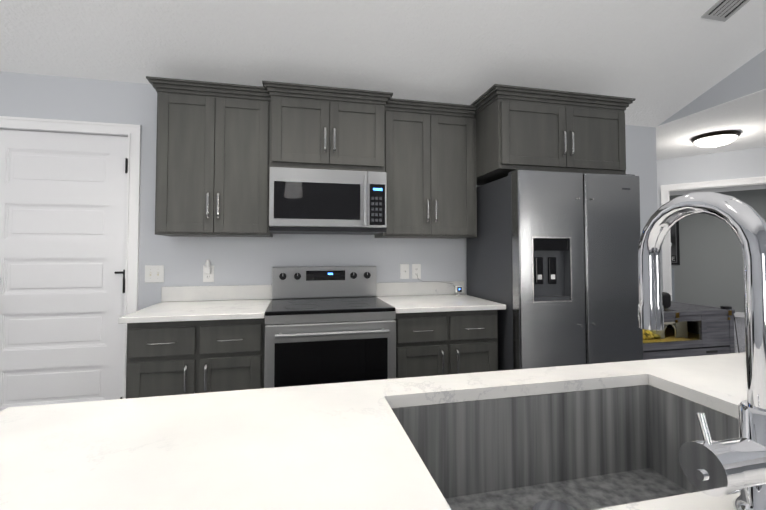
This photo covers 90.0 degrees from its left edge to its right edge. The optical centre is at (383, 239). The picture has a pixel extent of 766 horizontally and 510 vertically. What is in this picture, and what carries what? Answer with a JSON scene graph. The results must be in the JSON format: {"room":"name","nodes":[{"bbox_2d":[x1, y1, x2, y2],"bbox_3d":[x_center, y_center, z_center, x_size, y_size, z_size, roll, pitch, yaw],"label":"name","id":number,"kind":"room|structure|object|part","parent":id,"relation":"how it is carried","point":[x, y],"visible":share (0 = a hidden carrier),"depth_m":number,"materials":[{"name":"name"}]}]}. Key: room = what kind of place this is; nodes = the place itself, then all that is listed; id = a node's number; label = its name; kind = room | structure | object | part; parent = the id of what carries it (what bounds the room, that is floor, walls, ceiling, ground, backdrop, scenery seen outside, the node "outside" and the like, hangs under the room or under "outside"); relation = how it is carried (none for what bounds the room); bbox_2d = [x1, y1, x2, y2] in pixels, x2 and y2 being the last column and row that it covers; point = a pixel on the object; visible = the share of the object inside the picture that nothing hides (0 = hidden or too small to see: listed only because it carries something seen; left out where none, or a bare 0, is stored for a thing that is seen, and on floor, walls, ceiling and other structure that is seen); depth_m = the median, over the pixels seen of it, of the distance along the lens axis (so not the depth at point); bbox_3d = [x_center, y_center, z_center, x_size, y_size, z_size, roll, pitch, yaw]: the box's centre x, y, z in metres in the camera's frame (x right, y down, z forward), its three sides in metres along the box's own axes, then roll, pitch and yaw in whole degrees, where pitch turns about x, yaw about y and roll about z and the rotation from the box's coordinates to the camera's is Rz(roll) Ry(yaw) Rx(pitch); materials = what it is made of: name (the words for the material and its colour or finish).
{"room":"kitchen","nodes":[
{"label":"kitchen","id":0,"kind":"room"},
{"bbox_2d":[0,49,765,311],"bbox_3d":[1.914,-1.155,2.367,15.790,4.974,13.262,0,-2,-13],"label":"wall","id":1,"kind":"structure","parent":0,"point":[708,270],"depth_m":2.88,"materials":[{"name":"grey paint"}]},
{"bbox_2d":[0,129,127,410],"bbox_3d":[-2.138,0.313,2.473,0.852,2.030,0.120,0,-2,-13],"label":"door","id":2,"kind":"structure","parent":1,"relation":"in","point":[63,198],"depth_m":2.51,"materials":[{"name":"white wood"}]},
{"bbox_2d":[145,265,163,282],"bbox_3d":[-1.560,0.236,2.602,0.118,0.116,0.015,0,-2,-13],"label":"light switch","id":3,"kind":"object","parent":1,"relation":"attached to","point":[154,273],"visible":1,"depth_m":2.60,"materials":[{"name":"white plastic"}]},
{"bbox_2d":[203,260,213,281],"bbox_3d":[-1.222,0.221,2.661,0.072,0.159,0.049,0,-2,-13],"label":"air freshener","id":4,"kind":"object","parent":1,"relation":"attached to","point":[208,271],"visible":1,"depth_m":2.67,"materials":[{"name":"white plastic"}]},
{"bbox_2d":[146,76,272,236],"bbox_3d":[-1.122,-0.500,2.548,0.724,0.956,0.358,0,-2,-13],"label":"upper cabinet","id":5,"kind":"object","parent":1,"relation":"attached to","point":[212,157],"visible":0.96,"depth_m":2.41,"materials":[{"name":"grey wood"}]},
{"bbox_2d":[262,80,392,171],"bbox_3d":[-0.394,-0.719,2.689,0.849,0.542,0.413,0,-2,-13],"label":"upper cabinet","id":6,"kind":"object","parent":1,"relation":"attached to","point":[322,127],"visible":0.98,"depth_m":2.52,"materials":[{"name":"grey wood"}]},
{"bbox_2d":[269,167,386,234],"bbox_3d":[-0.387,-0.243,2.641,0.748,0.398,0.480,0,-2,-13],"label":"microwave","id":7,"kind":"object","parent":6,"relation":"attached to","point":[312,201],"visible":1,"depth_m":2.46,"materials":[{"name":"grey metal"}]},
{"bbox_2d":[0,116,765,398],"bbox_3d":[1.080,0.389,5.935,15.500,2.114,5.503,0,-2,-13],"label":"door frame","id":8,"kind":"structure","parent":1,"relation":"attached to","point":[132,132],"depth_m":2.57,"materials":[{"name":"white wood"}]},
{"bbox_2d":[400,264,408,278],"bbox_3d":[0.164,0.252,2.988,0.072,0.116,0.015,0,-2,-13],"label":"outlet","id":9,"kind":"object","parent":1,"relation":"attached to","point":[404,271],"visible":1,"depth_m":2.99,"materials":[{"name":"white plastic"}]},
{"bbox_2d":[412,264,420,278],"bbox_3d":[0.257,0.253,3.012,0.072,0.116,0.008,0,-2,-13],"label":"outlet","id":10,"kind":"object","parent":1,"relation":"attached to","point":[416,270],"visible":1,"depth_m":3.01,"materials":[{"name":"white plastic"}]},
{"bbox_2d":[375,98,476,238],"bbox_3d":[0.313,-0.490,2.869,0.708,0.956,0.358,0,-2,-13],"label":"upper cabinet","id":11,"kind":"object","parent":1,"relation":"attached to","point":[429,158],"depth_m":2.73,"materials":[{"name":"grey wood"}]},
{"bbox_3d":[0.643,-0.452,2.971,0.019,0.886,0.299,0,-2,-13],"label":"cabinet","id":12,"kind":"part","parent":11,"relation":"part of","materials":[{"name":"grey wood"}]},
{"bbox_2d":[471,84,635,184],"bbox_3d":[1.179,-0.722,2.908,1.091,0.536,0.673,0,-2,-13],"label":"upper cabinet","id":13,"kind":"object","parent":1,"relation":"attached to","point":[519,127],"visible":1,"depth_m":2.61,"materials":[{"name":"grey wood"}]},
{"bbox_2d":[670,221,679,264],"bbox_3d":[5.786,0.047,8.037,0.660,0.970,0.026,-1,-2,38],"label":"poster","id":14,"kind":"object","parent":1,"relation":"attached to","point":[675,246],"visible":0.25,"depth_m":7.86,"materials":[{"name":"black"}]},
{"bbox_2d":[0,0,765,195],"bbox_3d":[2.974,-2.276,4.423,18.500,2.604,16.500,0,-2,-13],"label":"ceiling","id":15,"kind":"structure","parent":0,"point":[660,61],"depth_m":2.49,"materials":[{"name":"white paint"}]},
{"bbox_2d":[690,130,740,146],"bbox_3d":[3.310,-0.974,3.825,0.384,0.114,0.384,0,-2,-13],"label":"light","id":16,"kind":"object","parent":15,"relation":"attached to","point":[717,138],"visible":1,"depth_m":3.73,"materials":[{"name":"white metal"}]},
{"bbox_2d":[701,0,749,21],"bbox_3d":[2.171,-1.513,2.167,0.194,0.203,0.591,0,-2,-13],"label":"ceiling vent","id":17,"kind":"object","parent":15,"relation":"in","point":[723,10],"visible":1,"depth_m":2.39,"materials":[{"name":"grey metal"}]},
{"bbox_3d":[2.929,1.417,4.234,18.620,0.050,16.620,0,-2,-13],"label":"floor","id":18,"kind":"structure","parent":0,"visible":0},
{"bbox_2d":[126,317,264,398],"bbox_3d":[-1.077,0.891,2.356,0.696,0.882,0.666,0,-2,-13],"label":"base cabinet","id":19,"kind":"object","parent":18,"relation":"on","point":[179,358],"visible":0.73,"depth_m":2.08,"materials":[{"name":"grey wood"}]},
{"bbox_2d":[118,285,271,323],"bbox_3d":[-1.090,0.383,2.375,0.722,0.132,0.654,0,-2,-13],"label":"countertop","id":20,"kind":"structure","parent":19,"relation":"on","point":[195,303],"depth_m":2.48,"materials":[{"name":"white stone"}]},
{"bbox_2d":[264,266,395,387],"bbox_3d":[-0.354,0.763,2.461,0.748,1.146,0.726,0,-2,-13],"label":"range","id":21,"kind":"object","parent":18,"relation":"on","point":[320,334],"visible":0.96,"depth_m":2.21,"materials":[{"name":"grey metal"}]},
{"bbox_2d":[394,310,497,377],"bbox_3d":[0.342,0.901,2.673,0.694,0.882,0.666,0,-2,-13],"label":"base cabinet","id":22,"kind":"object","parent":18,"relation":"on","point":[441,343],"visible":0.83,"depth_m":2.39,"materials":[{"name":"grey wood"}]},
{"bbox_2d":[375,281,505,312],"bbox_3d":[0.358,0.393,2.699,0.733,0.132,0.654,0,-2,-13],"label":"countertop","id":23,"kind":"structure","parent":22,"relation":"on","point":[411,297],"depth_m":2.79,"materials":[{"name":"white stone"}]},
{"bbox_2d":[455,286,461,295],"bbox_3d":[0.582,0.402,2.983,0.048,0.071,0.044,0,-2,-13],"label":"camera","id":24,"kind":"object","parent":23,"relation":"on","point":[458,289],"visible":1,"depth_m":2.97,"materials":[{"name":"white plastic"}]},
{"bbox_2d":[466,169,642,370],"bbox_3d":[1.187,0.458,2.790,0.906,1.767,0.776,0,-2,-13],"label":"fridge","id":25,"kind":"object","parent":18,"relation":"on","point":[552,261],"visible":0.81,"depth_m":2.45,"materials":[{"name":"grey metal"}]},
{"bbox_2d":[643,301,739,359],"bbox_3d":[2.117,0.931,3.029,0.985,0.846,0.659,0,-2,-13],"label":"table","id":26,"kind":"object","parent":18,"relation":"on","point":[689,330],"visible":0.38,"depth_m":2.77,"materials":[{"name":"grey wood"}]},
{"bbox_2d":[662,292,670,308],"bbox_3d":[1.996,0.413,3.058,0.373,0.232,0.452,0,-2,-13],"label":"hood","id":27,"kind":"object","parent":26,"relation":"on","point":[666,300],"visible":0.15,"depth_m":2.85,"materials":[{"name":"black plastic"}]},
{"bbox_2d":[734,317,745,352],"bbox_3d":[5.355,1.436,5.801,6.500,0.012,4.000,-1,-2,38],"label":"floor","id":28,"kind":"structure","parent":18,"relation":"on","point":[740,324],"depth_m":5.70,"materials":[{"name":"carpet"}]},
{"bbox_3d":[0.488,0.834,0.523,2.365,0.882,1.130,0,-2,-13],"label":"kitchen island","id":29,"kind":"object","parent":18,"relation":"on","visible":0},
{"bbox_2d":[0,352,746,509],"bbox_3d":[0.510,0.373,0.440,2.435,0.030,1.370,0,-2,-13],"label":"island countertop","id":30,"kind":"structure","parent":29,"relation":"on","point":[341,446],"depth_m":0.69,"materials":[{"name":"white stone"}]},
{"bbox_2d":[391,385,738,509],"bbox_3d":[0.421,0.516,0.768,0.820,0.232,0.511,0,-2,-13],"label":"sink","id":31,"kind":"object","parent":30,"relation":"in","point":[592,449],"visible":0.62,"depth_m":0.98,"materials":[{"name":"silver metal"}]},
{"bbox_2d":[637,192,765,509],"bbox_3d":[0.443,0.144,0.565,0.144,0.434,0.216,0,-2,-13],"label":"faucet","id":32,"kind":"object","parent":30,"relation":"on","point":[710,466],"visible":1,"depth_m":0.50,"materials":[{"name":"silver metal"}]}
]}

